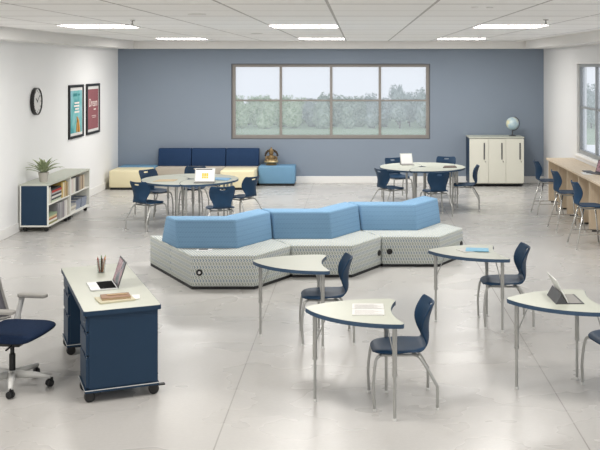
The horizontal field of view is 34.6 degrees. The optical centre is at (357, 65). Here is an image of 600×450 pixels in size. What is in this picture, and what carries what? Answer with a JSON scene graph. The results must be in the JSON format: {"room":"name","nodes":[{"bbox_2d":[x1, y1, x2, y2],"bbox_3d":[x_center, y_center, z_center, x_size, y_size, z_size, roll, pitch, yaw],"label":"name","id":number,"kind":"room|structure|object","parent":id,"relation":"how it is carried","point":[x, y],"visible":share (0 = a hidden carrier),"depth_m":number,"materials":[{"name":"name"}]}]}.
{"room":"classroom","nodes":[
{"label":"classroom","id":0,"kind":"room"},
{"bbox_2d":[0,41,117,230],"bbox_3d":[-5.750,1.105,9.900,0.200,3.330,25.800,0,0,0],"label":"wall","id":1,"kind":"structure","parent":0,"point":[25,136],"depth_m":17.53,"materials":[{"name":"white paint"}]},
{"bbox_2d":[30,88,42,114],"bbox_3d":[-5.614,0.630,16.760,0.072,0.476,0.476,0,0,0],"label":"wall clock","id":2,"kind":"object","parent":1,"relation":"attached to","point":[36,99],"visible":1,"depth_m":16.72,"materials":[{"name":"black plastic"}]},
{"bbox_2d":[0,181,108,240],"bbox_3d":[-5.641,2.690,9.800,0.018,0.160,25.600,0,0,0],"label":"baseboard","id":3,"kind":"structure","parent":1,"relation":"attached to","point":[9,231],"depth_m":15.88,"materials":[{"name":"white paint"}]},
{"bbox_2d":[0,27,133,48],"bbox_3d":[-5.405,-0.472,9.800,0.490,0.175,25.600,0,0,0],"label":"trim","id":4,"kind":"structure","parent":1,"relation":"attached to","point":[9,34],"depth_m":16.71,"materials":[{"name":"paint"}]},
{"bbox_2d":[68,84,83,139],"bbox_3d":[-5.628,0.920,19.190,0.068,1.060,0.980,0,0,0],"label":"framed poster","id":5,"kind":"object","parent":1,"relation":"attached to","point":[75,92],"visible":1,"depth_m":19.14,"materials":[{"name":"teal paper"}]},
{"bbox_2d":[71,90,81,133],"bbox_3d":[-5.633,0.925,19.190,0.005,0.840,0.790,0,0,0],"label":"print","id":6,"kind":"object","parent":5,"relation":"attached to","point":[76,95],"depth_m":19.20},
{"bbox_2d":[86,83,99,134],"bbox_3d":[-5.633,0.920,20.410,0.035,1.060,0.990,0,0,0],"label":"framed poster","id":7,"kind":"object","parent":1,"relation":"attached to","point":[92,90],"visible":1,"depth_m":20.37,"materials":[{"name":"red paper"}]},
{"bbox_2d":[88,89,97,129],"bbox_3d":[-5.633,0.925,20.410,0.005,0.840,0.800,0,0,0],"label":"print","id":8,"kind":"object","parent":7,"relation":"attached to","point":[92,93],"depth_m":20.40},
{"bbox_2d":[0,183,599,449],"bbox_3d":[-0.640,2.820,9.950,10.620,0.100,25.900,0,0,0],"label":"floor","id":9,"kind":"structure","parent":0,"point":[227,386],"depth_m":9.29,"materials":[{"name":"concrete"}]},
{"bbox_2d":[0,279,55,398],"bbox_3d":[-2.997,2.263,8.304,0.742,1.013,0.684,0,0,8],"label":"office chair","id":10,"kind":"object","parent":9,"relation":"on","point":[16,332],"visible":1,"depth_m":8.27,"materials":[{"name":"blue fabric"}]},
{"bbox_2d":[0,319,55,343],"bbox_3d":[-2.954,2.294,8.286,0.562,0.084,0.530,0,0,8],"label":"seat cushion","id":11,"kind":"object","parent":10,"relation":"on","point":[12,331],"depth_m":8.22,"materials":[{"name":"blue fabric"}]},
{"bbox_2d":[19,176,70,231],"bbox_3d":[-5.367,2.372,16.532,0.495,0.794,1.225,0,0,0],"label":"bookcase","id":12,"kind":"object","parent":9,"relation":"on","point":[34,194],"visible":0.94,"depth_m":15.92,"materials":[{"name":"laminate"}]},
{"bbox_2d":[26,158,61,181],"bbox_3d":[-5.297,1.774,16.302,0.623,0.401,0.730,0,0,0],"label":"potted plant","id":13,"kind":"object","parent":12,"relation":"on","point":[43,167],"visible":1,"depth_m":16.25,"materials":[{"name":"green plant"}]},
{"bbox_2d":[49,203,58,219],"bbox_3d":[-5.261,2.517,16.545,0.199,0.280,0.090,0,0,0],"label":"book","id":14,"kind":"object","parent":12,"relation":"on","point":[55,206],"visible":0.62,"depth_m":16.50,"materials":[{"name":"white paper"}]},
{"bbox_2d":[48,169,89,219],"bbox_3d":[-5.367,2.372,17.762,0.495,0.794,1.225,0,0,0],"label":"bookcase","id":15,"kind":"object","parent":9,"relation":"on","point":[85,191],"visible":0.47,"depth_m":18.14,"materials":[{"name":"laminate"}]},
{"bbox_2d":[71,198,80,208],"bbox_3d":[-5.300,2.573,17.770,0.251,0.172,0.334,0,0,0],"label":"book","id":16,"kind":"object","parent":15,"relation":"on","point":[77,201],"visible":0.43,"depth_m":17.84,"materials":[{"name":"white paper"}]},
{"bbox_2d":[71,196,86,206],"bbox_3d":[-5.300,2.573,18.150,0.251,0.172,0.334,0,0,0],"label":"storage bin","id":17,"kind":"object","parent":15,"relation":"on","point":[83,198],"visible":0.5,"depth_m":18.20,"materials":[{"name":"grey plastic"}]},
{"bbox_2d":[61,264,164,401],"bbox_3d":[-2.280,2.390,8.803,0.675,0.759,1.850,0,0,-23],"label":"desk","id":18,"kind":"object","parent":9,"relation":"on","point":[117,342],"visible":1,"depth_m":8.02,"materials":[{"name":"laminate"}]},
{"bbox_2d":[86,256,126,290],"bbox_3d":[-2.291,1.892,8.739,0.313,0.236,0.330,0,0,-23],"label":"laptop","id":19,"kind":"object","parent":18,"relation":"on","point":[113,284],"visible":1,"depth_m":8.72,"materials":[{"name":"silver metal"}]},
{"bbox_2d":[94,296,135,303],"bbox_3d":[-2.085,2.003,8.235,0.300,0.014,0.220,0,0,-28],"label":"notebook","id":20,"kind":"object","parent":18,"relation":"on","point":[98,299],"visible":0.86,"depth_m":8.15,"materials":[{"name":"beige paper"}]},
{"bbox_2d":[100,292,130,300],"bbox_3d":[-2.085,1.987,8.255,0.240,0.018,0.160,0,0,-21],"label":"notebook","id":21,"kind":"object","parent":20,"relation":"on","point":[104,297],"visible":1,"depth_m":8.21,"materials":[{"name":"orange paper"}]},
{"bbox_2d":[79,375,158,393],"bbox_3d":[-2.033,2.671,8.148,0.604,0.027,0.420,0,0,-23],"label":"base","id":22,"kind":"object","parent":18,"relation":"on","point":[152,383],"depth_m":7.97,"materials":[{"name":"metal"}]},
{"bbox_2d":[109,167,153,189],"bbox_3d":[-5.105,2.555,21.685,0.850,0.430,0.730,0,0,0],"label":"ottoman","id":23,"kind":"object","parent":9,"relation":"on","point":[120,178],"visible":0.67,"depth_m":21.32,"materials":[{"name":"beige fabric"}]},
{"bbox_2d":[119,165,157,168],"bbox_3d":[-5.093,2.550,22.315,0.855,0.440,0.510,0,0,0],"label":"ottoman","id":24,"kind":"object","parent":9,"relation":"on","point":[154,166],"visible":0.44,"depth_m":22.16,"materials":[{"name":"blue fabric"}]},
{"bbox_2d":[125,181,167,232],"bbox_3d":[-3.555,2.352,16.192,0.514,0.835,0.542,0,0,32],"label":"shell chair","id":25,"kind":"object","parent":9,"relation":"on","point":[141,192],"visible":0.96,"depth_m":15.99,"materials":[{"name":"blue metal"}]},
{"bbox_2d":[134,169,173,217],"bbox_3d":[-3.758,2.352,17.726,0.542,0.835,0.514,0,0,38],"label":"shell chair","id":26,"kind":"object","parent":9,"relation":"on","point":[151,172],"visible":0.66,"depth_m":17.75,"materials":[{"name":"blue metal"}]},
{"bbox_2d":[155,148,191,175],"bbox_3d":[-4.272,2.355,22.305,0.769,0.830,0.530,0,0,0],"label":"sofa","id":27,"kind":"object","parent":9,"relation":"on","point":[170,160],"visible":0.66,"depth_m":22.35,"materials":[{"name":"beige fabric"}]},
{"bbox_2d":[155,166,185,175],"bbox_3d":[-4.272,2.533,22.305,0.769,0.375,0.530,0,0,0],"label":"seat cushion","id":28,"kind":"object","parent":27,"relation":"on","point":[161,170],"depth_m":22.04,"materials":[{"name":"beige fabric"}]},
{"bbox_2d":[141,174,237,225],"bbox_3d":[-2.955,2.385,16.901,1.687,0.770,1.686,0,0,0],"label":"round table","id":29,"kind":"object","parent":9,"relation":"on","point":[184,180],"visible":0.58,"depth_m":16.72,"materials":[{"name":"laminate"}]},
{"bbox_2d":[194,168,214,182],"bbox_3d":[-2.619,1.884,16.393,0.344,0.232,0.256,0,0,-3],"label":"laptop","id":30,"kind":"object","parent":29,"relation":"on","point":[202,175],"visible":1,"depth_m":16.45,"materials":[{"name":"grey plastic"}]},
{"bbox_2d":[178,166,208,213],"bbox_3d":[-3.120,2.352,18.210,0.514,0.835,0.542,0,0,2],"label":"shell chair","id":31,"kind":"object","parent":9,"relation":"on","point":[188,169],"visible":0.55,"depth_m":18.36,"materials":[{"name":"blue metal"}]},
{"bbox_2d":[192,148,225,185],"bbox_3d":[-3.482,2.355,22.305,0.789,0.830,0.530,0,0,0],"label":"sofa","id":32,"kind":"object","parent":9,"relation":"on","point":[215,158],"visible":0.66,"depth_m":22.36,"materials":[{"name":"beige fabric"}]},
{"bbox_2d":[194,166,225,173],"bbox_3d":[-3.482,2.533,22.305,0.789,0.375,0.530,0,0,0],"label":"seat cushion","id":33,"kind":"object","parent":32,"relation":"on","point":[217,168],"depth_m":22.05,"materials":[{"name":"beige fabric"}]},
{"bbox_2d":[204,186,234,215],"bbox_3d":[-2.237,2.352,15.591,0.514,0.835,0.542,0,0,-18],"label":"shell chair","id":34,"kind":"object","parent":9,"relation":"on","point":[221,199],"visible":0.78,"depth_m":15.38,"materials":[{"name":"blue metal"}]},
{"bbox_2d":[150,209,289,288],"bbox_3d":[-1.779,2.382,12.742,1.363,0.775,2.026,0,0,-30],"label":"sofa section","id":35,"kind":"object","parent":9,"relation":"on","point":[239,239],"visible":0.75,"depth_m":12.36,"materials":[{"name":"fabric"}]},
{"bbox_2d":[220,167,256,189],"bbox_3d":[-2.685,2.555,21.660,0.750,0.430,0.720,0,0,0],"label":"ottoman","id":36,"kind":"object","parent":9,"relation":"on","point":[241,173],"visible":0.56,"depth_m":21.30,"materials":[{"name":"beige fabric"}]},
{"bbox_2d":[224,148,259,185],"bbox_3d":[-2.695,2.355,22.305,0.764,0.830,0.530,0,0,0],"label":"sofa","id":37,"kind":"object","parent":9,"relation":"on","point":[235,157],"visible":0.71,"depth_m":22.36,"materials":[{"name":"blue fabric"}]},
{"bbox_2d":[224,166,258,182],"bbox_3d":[-2.695,2.533,22.305,0.764,0.375,0.530,0,0,0],"label":"seat cushion","id":38,"kind":"object","parent":37,"relation":"on","point":[226,166],"depth_m":22.24,"materials":[{"name":"beige fabric"}]},
{"bbox_2d":[223,175,261,215],"bbox_3d":[-2.022,2.352,16.894,0.542,0.835,0.514,0,0,34],"label":"shell chair","id":39,"kind":"object","parent":9,"relation":"on","point":[248,185],"visible":0.76,"depth_m":16.74,"materials":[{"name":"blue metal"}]},
{"bbox_2d":[258,164,295,185],"bbox_3d":[-1.870,2.545,22.300,0.840,0.450,0.540,0,0,0],"label":"ottoman","id":40,"kind":"object","parent":9,"relation":"on","point":[279,174],"visible":0.98,"depth_m":22.03,"materials":[{"name":"blue fabric"}]},
{"bbox_2d":[264,147,277,164],"bbox_3d":[-2.026,2.110,22.354,0.326,0.420,0.287,0,0,32],"label":"figurine","id":41,"kind":"object","parent":40,"relation":"on","point":[271,159],"visible":1,"depth_m":22.30,"materials":[{"name":"gold metal"}]},
{"bbox_2d":[253,254,329,348],"bbox_3d":[-0.685,2.385,9.714,0.766,0.770,0.832,0,0,-4],"label":"desk","id":42,"kind":"object","parent":9,"relation":"on","point":[298,264],"visible":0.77,"depth_m":9.69,"materials":[{"name":"laminate"}]},
{"bbox_2d":[262,202,380,276],"bbox_3d":[-0.582,2.382,13.410,1.363,0.775,2.026,0,0,-30],"label":"sofa section","id":43,"kind":"object","parent":9,"relation":"on","point":[332,231],"visible":0.63,"depth_m":13.03,"materials":[{"name":"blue fabric"}]},
{"bbox_2d":[299,252,354,345],"bbox_3d":[-0.320,2.352,9.741,0.542,0.835,0.514,0,0,-6],"label":"shell chair","id":44,"kind":"object","parent":9,"relation":"on","point":[313,294],"visible":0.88,"depth_m":9.65,"materials":[{"name":"blue plastic"}]},
{"bbox_2d":[305,299,403,421],"bbox_3d":[-0.045,2.385,7.804,0.766,0.770,0.832,0,0,-3],"label":"desk","id":45,"kind":"object","parent":9,"relation":"on","point":[340,312],"visible":0.89,"depth_m":7.73,"materials":[{"name":"laminate"}]},
{"bbox_2d":[352,303,384,315],"bbox_3d":[0.082,1.995,7.845,0.260,0.011,0.360,0,0,0],"label":"open notebook","id":46,"kind":"object","parent":45,"relation":"on","point":[358,309],"visible":1,"depth_m":7.82,"materials":[{"name":"white paper"}]},
{"bbox_2d":[370,168,407,201],"bbox_3d":[0.592,2.352,18.124,0.542,0.835,0.514,0,0,-35],"label":"shell chair","id":47,"kind":"object","parent":9,"relation":"on","point":[383,177],"visible":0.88,"depth_m":17.98,"materials":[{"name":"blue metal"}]},
{"bbox_2d":[381,157,412,198],"bbox_3d":[0.826,2.352,19.959,0.514,0.835,0.542,0,0,-24],"label":"shell chair","id":48,"kind":"object","parent":9,"relation":"on","point":[393,175],"visible":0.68,"depth_m":20.09,"materials":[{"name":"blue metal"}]},
{"bbox_2d":[367,294,438,411],"bbox_3d":[0.362,2.352,7.931,0.542,0.835,0.514,0,0,-5],"label":"shell chair","id":49,"kind":"object","parent":9,"relation":"on","point":[413,345],"visible":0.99,"depth_m":7.87,"materials":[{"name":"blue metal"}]},
{"bbox_2d":[348,196,462,266],"bbox_3d":[0.615,2.382,14.078,1.363,0.775,2.026,0,0,-30],"label":"sofa section","id":50,"kind":"object","parent":9,"relation":"on","point":[407,229],"visible":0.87,"depth_m":13.68,"materials":[{"name":"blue fabric"}]},
{"bbox_2d":[380,162,464,209],"bbox_3d":[1.270,2.385,18.951,1.687,0.770,1.686,0,0,20],"label":"round table","id":51,"kind":"object","parent":9,"relation":"on","point":[418,167],"visible":0.7,"depth_m":18.78,"materials":[{"name":"laminate"}]},
{"bbox_2d":[400,153,413,164],"bbox_3d":[0.989,1.890,19.310,0.250,0.219,0.249,0,0,-10],"label":"laptop","id":52,"kind":"object","parent":51,"relation":"on","point":[405,158],"visible":1,"depth_m":19.36,"materials":[{"name":"grey plastic"}]},
{"bbox_2d":[420,172,452,217],"bbox_3d":[1.422,2.352,17.650,0.514,0.835,0.542,0,0,-14],"label":"shell chair","id":53,"kind":"object","parent":9,"relation":"on","point":[437,183],"visible":0.88,"depth_m":17.45,"materials":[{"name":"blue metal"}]},
{"bbox_2d":[431,156,458,198],"bbox_3d":[1.823,2.352,20.210,0.514,0.835,0.542,0,0,15],"label":"shell chair","id":54,"kind":"object","parent":9,"relation":"on","point":[440,159],"visible":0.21,"depth_m":20.41,"materials":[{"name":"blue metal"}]},
{"bbox_2d":[451,164,479,209],"bbox_3d":[2.090,2.352,18.619,0.542,0.835,0.514,0,0,7],"label":"shell chair","id":55,"kind":"object","parent":9,"relation":"on","point":[475,171],"visible":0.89,"depth_m":18.48,"materials":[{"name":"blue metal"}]},
{"bbox_2d":[428,244,509,331],"bbox_3d":[1.155,2.385,10.277,0.766,0.770,0.832,0,0,-5],"label":"desk","id":56,"kind":"object","parent":9,"relation":"on","point":[450,252],"visible":0.85,"depth_m":10.20,"materials":[{"name":"laminate"}]},
{"bbox_2d":[456,248,474,252],"bbox_3d":[1.165,1.997,10.346,0.132,0.006,0.189,0,0,-27],"label":"leaflet","id":57,"kind":"object","parent":56,"relation":"on","point":[464,249],"visible":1,"depth_m":10.34,"materials":[{"name":"paper"}]},
{"bbox_2d":[466,247,488,251],"bbox_3d":[1.287,1.991,10.373,0.248,0.006,0.189,0,0,7],"label":"booklet","id":58,"kind":"object","parent":57,"relation":"on","point":[467,248],"visible":1,"depth_m":10.36,"materials":[{"name":"blue paper"}]},
{"bbox_2d":[466,135,523,185],"bbox_3d":[3.165,2.203,22.224,1.266,1.135,0.672,0,0,0],"label":"storage cabinet","id":59,"kind":"object","parent":9,"relation":"on","point":[500,158],"visible":0.88,"depth_m":21.90,"materials":[{"name":"beige laminate"}]},
{"bbox_2d":[506,117,519,135],"bbox_3d":[3.570,1.409,22.200,0.296,0.452,0.296,0,0,32],"label":"globe","id":60,"kind":"object","parent":59,"relation":"on","point":[512,123],"visible":1,"depth_m":22.11,"materials":[{"name":"grey plastic"}]},
{"bbox_2d":[477,242,534,328],"bbox_3d":[1.582,2.352,10.335,0.542,0.835,0.514,0,0,-2],"label":"shell chair","id":61,"kind":"object","parent":9,"relation":"on","point":[521,252],"visible":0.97,"depth_m":10.30,"materials":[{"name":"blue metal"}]},
{"bbox_2d":[530,160,563,216],"bbox_3d":[3.515,2.267,17.840,0.520,1.005,0.550,0,0,-2],"label":"counter stool","id":62,"kind":"object","parent":9,"relation":"on","point":[538,169],"visible":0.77,"depth_m":17.71,"materials":[{"name":"blue plastic"}]},
{"bbox_2d":[507,289,599,388],"bbox_3d":[1.676,2.385,8.130,0.766,0.770,0.832,0,0,-7],"label":"desk","id":63,"kind":"object","parent":9,"relation":"on","point":[539,300],"visible":0.98,"depth_m":8.19,"materials":[{"name":"laminate"}]},
{"bbox_2d":[547,272,583,303],"bbox_3d":[1.770,1.899,8.201,0.240,0.202,0.330,0,0,-2],"label":"laptop","id":64,"kind":"object","parent":63,"relation":"on","point":[555,293],"visible":1,"depth_m":8.14,"materials":[{"name":"grey plastic"}]},
{"bbox_2d":[547,169,585,231],"bbox_3d":[3.515,2.267,16.200,0.520,1.005,0.550,0,0,-5],"label":"counter stool","id":65,"kind":"object","parent":9,"relation":"on","point":[557,180],"visible":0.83,"depth_m":16.08,"materials":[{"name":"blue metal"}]},
{"bbox_2d":[546,158,599,231],"bbox_3d":[4.075,2.320,16.220,0.550,0.900,6.400,0,0,0],"label":"countertop","id":66,"kind":"structure","parent":9,"relation":"on","point":[569,169],"depth_m":17.67,"materials":[{"name":"brown wood"}]},
{"bbox_2d":[587,160,599,174],"bbox_3d":[4.162,1.760,16.569,0.294,0.220,0.320,0,0,-30],"label":"laptop","id":67,"kind":"object","parent":66,"relation":"on","point":[597,172],"visible":1,"depth_m":16.68,"materials":[{"name":"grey plastic"}]},
{"bbox_2d":[567,180,599,249],"bbox_3d":[3.515,2.267,14.680,0.520,1.005,0.550,0,0,-3],"label":"counter stool","id":68,"kind":"object","parent":9,"relation":"on","point":[577,190],"visible":1,"depth_m":14.59,"materials":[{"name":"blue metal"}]},
{"bbox_2d":[581,330,599,384],"bbox_3d":[2.245,2.352,8.172,0.542,0.835,0.514,0,0,-13],"label":"shell chair","id":69,"kind":"object","parent":9,"relation":"on","point":[594,335],"visible":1,"depth_m":8.30,"materials":[{"name":"silver metal"}]},
{"bbox_2d":[0,0,599,40],"bbox_3d":[-0.640,-0.610,9.950,10.620,0.100,25.900,0,0,0],"label":"ceiling","id":70,"kind":"structure","parent":0,"point":[224,20],"depth_m":11.49,"materials":[{"name":"tile"}]},
{"bbox_2d":[55,24,140,27],"bbox_3d":[-3.665,-0.554,13.600,0.960,0.012,0.924,0,0,0],"label":"recessed light","id":71,"kind":"object","parent":70,"relation":"in","point":[65,25],"visible":1,"depth_m":13.38,"materials":[{"name":"paint"}]},
{"bbox_2d":[61,25,131,26],"bbox_3d":[-3.665,-0.554,13.600,0.936,0.001,0.900,0,0,0],"label":"diffuser","id":72,"kind":"object","parent":71,"relation":"attached to","point":[61,25],"depth_m":13.36,"materials":[{"name":"white plastic"}]},
{"bbox_2d":[155,38,208,39],"bbox_3d":[-3.665,-0.554,20.020,0.960,0.012,0.924,0,0,0],"label":"recessed light","id":73,"kind":"object","parent":70,"relation":"in","point":[155,38],"visible":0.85,"depth_m":19.85,"materials":[{"name":"white plastic"}]},
{"bbox_2d":[268,24,338,27],"bbox_3d":[-0.758,-0.554,13.600,0.960,0.012,0.924,0,0,0],"label":"recessed light","id":74,"kind":"object","parent":70,"relation":"in","point":[270,25],"visible":1,"depth_m":13.36,"materials":[{"name":"white plastic"}]},
{"bbox_2d":[270,25,336,26],"bbox_3d":[-0.758,-0.554,13.600,0.936,0.001,0.900,0,0,0],"label":"diffuser","id":75,"kind":"object","parent":74,"relation":"attached to","point":[270,25],"depth_m":13.36,"materials":[{"name":"white plastic"}]},
{"bbox_2d":[297,38,344,39],"bbox_3d":[-0.758,-0.554,20.020,0.960,0.012,0.924,0,0,0],"label":"recessed light","id":76,"kind":"object","parent":70,"relation":"in","point":[297,38],"visible":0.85,"depth_m":19.85,"materials":[{"name":"white plastic"}]},
{"bbox_2d":[436,38,486,39],"bbox_3d":[2.149,-0.554,20.020,0.960,0.012,0.924,0,0,0],"label":"recessed light","id":77,"kind":"object","parent":70,"relation":"in","point":[438,38],"visible":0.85,"depth_m":19.85,"materials":[{"name":"white plastic"}]},
{"bbox_2d":[472,24,549,27],"bbox_3d":[2.149,-0.554,13.600,0.960,0.012,0.924,0,0,0],"label":"recessed light","id":78,"kind":"object","parent":70,"relation":"in","point":[480,25],"visible":1,"depth_m":13.36,"materials":[{"name":"white plastic"}]},
{"bbox_2d":[477,25,545,26],"bbox_3d":[2.149,-0.554,13.600,0.936,0.001,0.900,0,0,0],"label":"diffuser","id":79,"kind":"object","parent":78,"relation":"attached to","point":[480,25],"depth_m":13.36,"materials":[{"name":"white plastic"}]},
{"bbox_2d":[118,49,543,175],"bbox_3d":[-0.640,1.105,22.700,10.020,3.330,0.200,0,0,0],"label":"wall","id":80,"kind":"structure","parent":0,"point":[168,98],"depth_m":22.60,"materials":[{"name":"blue paint"}]},
{"bbox_2d":[134,41,525,48],"bbox_3d":[-0.650,-0.472,22.350,9.020,0.175,0.500,0,0,0],"label":"trim","id":81,"kind":"structure","parent":80,"relation":"attached to","point":[137,44],"depth_m":22.10,"materials":[{"name":"paint"}]},
{"bbox_2d":[231,64,429,138],"bbox_3d":[-0.644,0.850,22.700,4.688,1.780,0.200,0,0,0],"label":"window","id":82,"kind":"structure","parent":80,"relation":"in","point":[233,66],"depth_m":22.65,"materials":[{"name":"clear glass"}]},
{"bbox_2d":[295,176,542,182],"bbox_3d":[-0.640,2.690,22.591,9.984,0.160,0.018,0,0,0],"label":"baseboard","id":83,"kind":"structure","parent":80,"relation":"attached to","point":[299,179],"depth_m":22.58,"materials":[{"name":"white paint"}]},
{"bbox_2d":[544,44,599,178],"bbox_3d":[4.470,1.105,9.900,0.200,3.330,25.800,0,0,0],"label":"wall","id":84,"kind":"structure","parent":0,"point":[559,63],"depth_m":20.52,"materials":[{"name":"white paint"}]},
{"bbox_2d":[526,30,599,48],"bbox_3d":[4.115,-0.472,9.800,0.510,0.175,25.600,0,0,0],"label":"trim","id":85,"kind":"structure","parent":84,"relation":"attached to","point":[593,37],"depth_m":17.95,"materials":[{"name":"paint"}]},
{"bbox_2d":[576,63,599,161],"bbox_3d":[4.470,0.860,15.800,0.200,1.820,6.800,0,0,0],"label":"window","id":86,"kind":"structure","parent":84,"relation":"in","point":[581,68],"depth_m":19.10,"materials":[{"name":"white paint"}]},
{"label":"outside","id":87,"kind":"structure","parent":0,"visible":0},
{"bbox_2d":[236,118,594,144],"bbox_3d":[40.000,16.870,262.500,440.000,0.200,115.000,0,0,0],"label":"ground","id":88,"kind":"structure","parent":87,"point":[392,128],"depth_m":246.90,"materials":[{"name":"green plant"}]},
{"bbox_2d":[236,103,250,127],"bbox_3d":[-30.933,13.369,256.105,5.501,6.832,5.332,0,0,0],"label":"tree","id":89,"kind":"object","parent":88,"relation":"on","point":[242,119],"visible":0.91,"depth_m":254.93,"materials":[{"name":"green plant"}]},
{"bbox_2d":[247,95,258,105],"bbox_3d":[-30.835,12.813,284.857,6.400,7.948,6.203,0,0,-5],"label":"tree","id":90,"kind":"object","parent":88,"relation":"on","point":[250,98],"visible":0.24,"depth_m":284.25,"materials":[{"name":"green plant"}]},
{"bbox_2d":[248,102,262,124],"bbox_3d":[-27.379,13.453,263.330,5.201,6.663,5.366,0,0,-18],"label":"tree","id":91,"kind":"object","parent":88,"relation":"on","point":[255,108],"visible":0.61,"depth_m":261.93,"materials":[{"name":"green plant"}]},
{"bbox_2d":[255,94,272,110],"bbox_3d":[-27.130,12.567,277.110,6.797,8.441,6.588,0,0,43],"label":"tree","id":92,"kind":"object","parent":88,"relation":"on","point":[260,97],"visible":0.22,"depth_m":276.58,"materials":[{"name":"green plant"}]},
{"bbox_2d":[256,101,278,128],"bbox_3d":[-24.098,13.472,255.700,6.276,7.820,6.129,0,0,0],"label":"tree","id":93,"kind":"object","parent":88,"relation":"on","point":[267,118],"visible":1,"depth_m":254.31,"materials":[{"name":"green plant"}]},
{"bbox_2d":[276,105,287,125],"bbox_3d":[-20.409,14.035,263.672,5.084,6.487,5.207,0,0,-8],"label":"tree","id":94,"kind":"object","parent":88,"relation":"on","point":[283,111],"visible":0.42,"depth_m":262.76,"materials":[{"name":"green plant"}]},
{"bbox_2d":[279,95,292,110],"bbox_3d":[-20.319,12.957,277.094,7.258,9.044,7.088,0,0,24],"label":"tree","id":95,"kind":"object","parent":88,"relation":"on","point":[291,96],"visible":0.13,"depth_m":275.78,"materials":[{"name":"green plant"}]},
{"bbox_2d":[282,102,302,127],"bbox_3d":[-17.451,13.220,256.247,5.886,7.531,6.110,0,0,-37],"label":"tree","id":96,"kind":"object","parent":88,"relation":"on","point":[292,117],"visible":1,"depth_m":254.93,"materials":[{"name":"green plant"}]},
{"bbox_2d":[289,99,304,123],"bbox_3d":[-16.795,13.099,270.135,6.087,7.788,6.319,0,0,-20],"label":"tree","id":97,"kind":"object","parent":88,"relation":"on","point":[301,102],"visible":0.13,"depth_m":269.39,"materials":[{"name":"green plant"}]},
{"bbox_2d":[301,98,315,126],"bbox_3d":[-13.183,13.004,263.387,5.670,8.238,5.903,0,0,-25],"label":"tree","id":98,"kind":"object","parent":88,"relation":"on","point":[307,107],"visible":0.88,"depth_m":262.12,"materials":[{"name":"green plant"}]},
{"bbox_2d":[309,99,329,128],"bbox_3d":[-9.997,12.989,255.770,5.968,8.308,5.949,0,0,0],"label":"tree","id":99,"kind":"object","parent":88,"relation":"on","point":[321,119],"visible":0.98,"depth_m":254.18,"materials":[{"name":"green plant"}]},
{"bbox_2d":[317,92,329,104],"bbox_3d":[-9.827,12.476,284.937,6.779,9.437,6.758,0,0,31],"label":"tree","id":100,"kind":"object","parent":88,"relation":"on","point":[320,97],"visible":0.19,"depth_m":283.77,"materials":[{"name":"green plant"}]},
{"bbox_2d":[328,102,340,126],"bbox_3d":[-6.732,13.491,263.604,5.160,7.206,5.177,0,0,-22],"label":"tree","id":101,"kind":"object","parent":88,"relation":"on","point":[336,113],"visible":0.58,"depth_m":262.57,"materials":[{"name":"green plant"}]},
{"bbox_2d":[328,93,343,122],"bbox_3d":[-6.321,12.583,277.769,6.588,9.201,6.609,0,0,2],"label":"tree","id":102,"kind":"object","parent":88,"relation":"on","point":[339,97],"visible":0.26,"depth_m":276.25,"materials":[{"name":"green plant"}]},
{"bbox_2d":[338,97,353,116],"bbox_3d":[-2.716,13.171,270.232,5.561,8.339,6.020,0,0,-21],"label":"tree","id":103,"kind":"object","parent":88,"relation":"on","point":[344,103],"visible":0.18,"depth_m":269.58,"materials":[{"name":"grey plant"}]},
{"bbox_2d":[352,96,366,108],"bbox_3d":[0.195,13.009,277.888,5.811,8.715,6.291,0,0,31],"label":"tree","id":104,"kind":"object","parent":88,"relation":"on","point":[354,97],"visible":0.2,"depth_m":277.26,"materials":[{"name":"grey plant"}]},
{"bbox_2d":[363,92,378,104],"bbox_3d":[3.526,12.570,284.459,6.583,9.187,6.323,0,0,-1],"label":"tree","id":105,"kind":"object","parent":88,"relation":"on","point":[369,97],"visible":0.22,"depth_m":283.80,"materials":[{"name":"green plant"}]},
{"bbox_2d":[365,104,381,127],"bbox_3d":[4.137,13.658,256.179,4.685,6.807,4.878,0,0,0],"label":"tree","id":106,"kind":"object","parent":88,"relation":"on","point":[371,118],"visible":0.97,"depth_m":254.93,"materials":[{"name":"green plant"}]},
{"bbox_2d":[378,101,392,126],"bbox_3d":[7.443,13.294,262.827,5.447,7.601,5.232,0,0,23],"label":"tree","id":107,"kind":"object","parent":88,"relation":"on","point":[386,118],"visible":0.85,"depth_m":261.23,"materials":[{"name":"green plant"}]},
{"bbox_2d":[388,84,403,121],"bbox_3d":[11.675,11.098,284.815,6.320,11.393,6.459,0,0,8],"label":"tree","id":108,"kind":"object","parent":88,"relation":"on","point":[399,89],"visible":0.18,"depth_m":283.70,"materials":[{"name":"green plant"}]},
{"bbox_2d":[389,90,408,127],"bbox_3d":[10.850,11.660,255.684,5.694,10.264,5.818,0,0,0],"label":"tree","id":109,"kind":"object","parent":88,"relation":"on","point":[399,111],"visible":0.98,"depth_m":254.37,"materials":[{"name":"green plant"}]},
{"bbox_2d":[404,95,415,126],"bbox_3d":[14.151,12.427,263.194,4.945,8.723,4.839,0,0,19],"label":"tree","id":110,"kind":"object","parent":88,"relation":"on","point":[410,117],"visible":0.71,"depth_m":261.80,"materials":[{"name":"green plant"}]},
{"bbox_2d":[415,87,425,127],"bbox_3d":[18.202,11.235,256.464,6.534,11.117,6.486,0,0,0],"label":"tree","id":111,"kind":"object","parent":88,"relation":"on","point":[420,116],"visible":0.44,"depth_m":254.90,"materials":[{"name":"green plant"}]},
{"bbox_2d":[587,94,594,127],"bbox_3d":[62.317,12.136,255.809,5.164,9.308,5.277,0,0,-33],"label":"tree","id":112,"kind":"object","parent":88,"relation":"on","point":[590,102],"visible":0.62,"depth_m":254.31,"materials":[{"name":"green plant"}]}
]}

